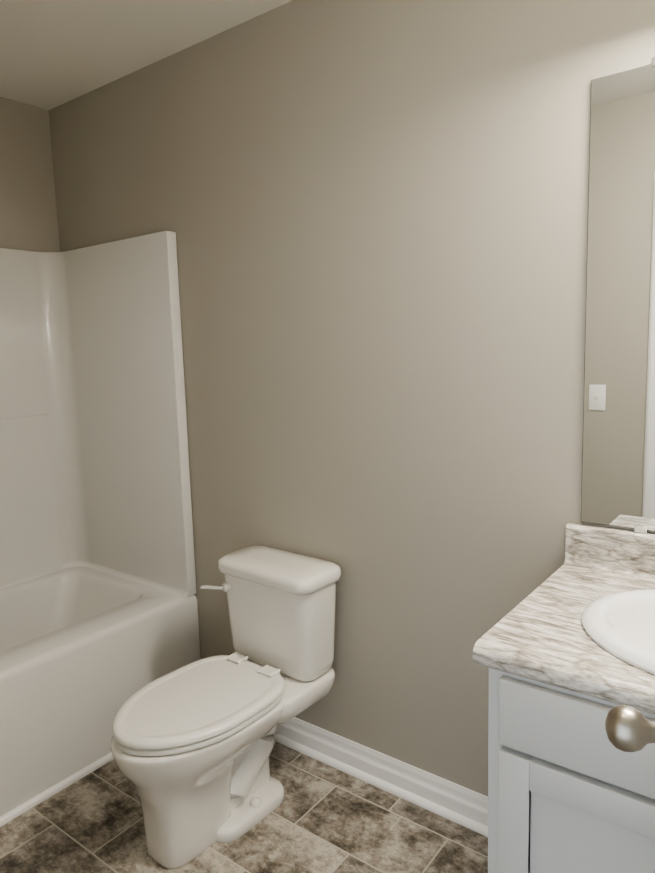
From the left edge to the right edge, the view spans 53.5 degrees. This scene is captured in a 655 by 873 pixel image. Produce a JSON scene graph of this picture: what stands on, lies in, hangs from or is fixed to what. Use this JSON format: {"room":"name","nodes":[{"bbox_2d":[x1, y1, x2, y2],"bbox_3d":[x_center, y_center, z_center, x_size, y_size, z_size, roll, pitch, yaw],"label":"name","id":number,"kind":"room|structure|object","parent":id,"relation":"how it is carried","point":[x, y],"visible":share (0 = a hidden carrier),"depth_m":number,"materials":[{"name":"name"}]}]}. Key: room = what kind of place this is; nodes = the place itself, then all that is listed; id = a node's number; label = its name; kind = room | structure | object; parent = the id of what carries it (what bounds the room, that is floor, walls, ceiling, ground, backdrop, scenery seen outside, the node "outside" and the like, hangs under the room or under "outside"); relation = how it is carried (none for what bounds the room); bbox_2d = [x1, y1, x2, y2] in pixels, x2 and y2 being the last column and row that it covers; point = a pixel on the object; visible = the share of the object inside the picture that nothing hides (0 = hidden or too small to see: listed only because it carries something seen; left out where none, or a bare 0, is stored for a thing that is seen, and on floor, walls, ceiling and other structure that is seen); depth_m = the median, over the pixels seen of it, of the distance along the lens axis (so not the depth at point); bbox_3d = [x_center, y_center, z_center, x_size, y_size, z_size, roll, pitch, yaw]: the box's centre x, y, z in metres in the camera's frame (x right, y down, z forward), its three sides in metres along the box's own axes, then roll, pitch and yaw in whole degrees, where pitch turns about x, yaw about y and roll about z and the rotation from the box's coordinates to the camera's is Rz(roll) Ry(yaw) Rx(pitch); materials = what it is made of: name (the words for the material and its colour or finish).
{"room":"bathroom","nodes":[
{"label":"bathroom","id":0,"kind":"room"},
{"bbox_2d":[0,97,59,251],"bbox_3d":[-1.697,-0.081,2.318,0.100,2.450,1.660,4,10,37],"label":"wall","id":1,"kind":"structure","parent":0,"point":[28,216],"depth_m":2.72,"materials":[{"name":"beige paint"}]},
{"bbox_2d":[0,0,291,109],"bbox_3d":[-0.467,-1.261,1.257,3.200,0.100,1.760,4,10,37],"label":"ceiling","id":2,"kind":"structure","parent":0,"point":[54,53],"depth_m":2.15,"materials":[{"name":"white paint"}]},
{"bbox_2d":[0,742,487,872],"bbox_3d":[-0.845,1.358,1.005,3.200,0.100,3.260,4,10,37],"label":"floor","id":3,"kind":"structure","parent":0,"point":[323,818],"depth_m":1.91,"materials":[{"name":"tile"}]},
{"bbox_2d":[0,752,113,826],"bbox_3d":[-0.968,1.166,2.010,0.016,0.020,1.539,4,10,37],"label":"trim","id":4,"kind":"structure","parent":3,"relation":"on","point":[48,793],"depth_m":2.11,"materials":[{"name":"white paint"}]},
{"bbox_2d":[0,231,200,816],"bbox_3d":[-1.306,0.237,2.133,0.775,1.848,1.554,4,10,37],"label":"bathtub","id":5,"kind":"object","parent":3,"relation":"on","point":[99,625],"visible":1,"depth_m":2.64,"materials":[{"name":"white plastic"}]},
{"bbox_2d":[111,546,340,868],"bbox_3d":[-0.319,0.793,1.979,0.448,0.730,0.736,4,10,37],"label":"toilet","id":6,"kind":"object","parent":3,"relation":"on","point":[192,744],"visible":1,"depth_m":1.93,"materials":[{"name":"white ceramic"}]},
{"bbox_2d":[473,523,654,872],"bbox_3d":[0.755,0.726,1.234,0.786,0.999,0.609,4,10,37],"label":"bathroom vanity","id":7,"kind":"object","parent":3,"relation":"on","point":[565,653],"visible":1,"depth_m":1.17,"materials":[{"name":"grey paint"}]},
{"bbox_2d":[49,0,654,796],"bbox_3d":[0.070,-0.100,2.081,3.200,2.450,0.100,4,10,37],"label":"wall","id":8,"kind":"structure","parent":0,"point":[373,214],"depth_m":1.93,"materials":[{"name":"beige paint"}]},
{"bbox_2d":[274,717,487,836],"bbox_3d":[0.069,1.073,2.180,1.453,0.100,0.034,4,10,37],"label":"baseboard","id":9,"kind":"structure","parent":8,"relation":"attached to","point":[454,802],"depth_m":2.08,"materials":[{"name":"white paint"}]},
{"bbox_2d":[581,57,654,532],"bbox_3d":[0.905,-0.284,1.340,0.723,1.058,0.011,4,10,37],"label":"mirror","id":10,"kind":"object","parent":8,"relation":"attached to","point":[618,469],"visible":1,"depth_m":1.51,"materials":[{"name":"silver mirror"}]},
{"bbox_3d":[-0.124,0.325,0.191,0.850,2.121,0.137,4,10,37],"label":"door frame","id":11,"kind":"structure","parent":0,"visible":0},
{"bbox_2d":[605,705,654,751],"bbox_3d":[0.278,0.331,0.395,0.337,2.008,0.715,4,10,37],"label":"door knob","id":12,"kind":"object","parent":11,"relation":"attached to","point":[629,729],"depth_m":0.68,"materials":[{"name":"silver metal"}]}
]}

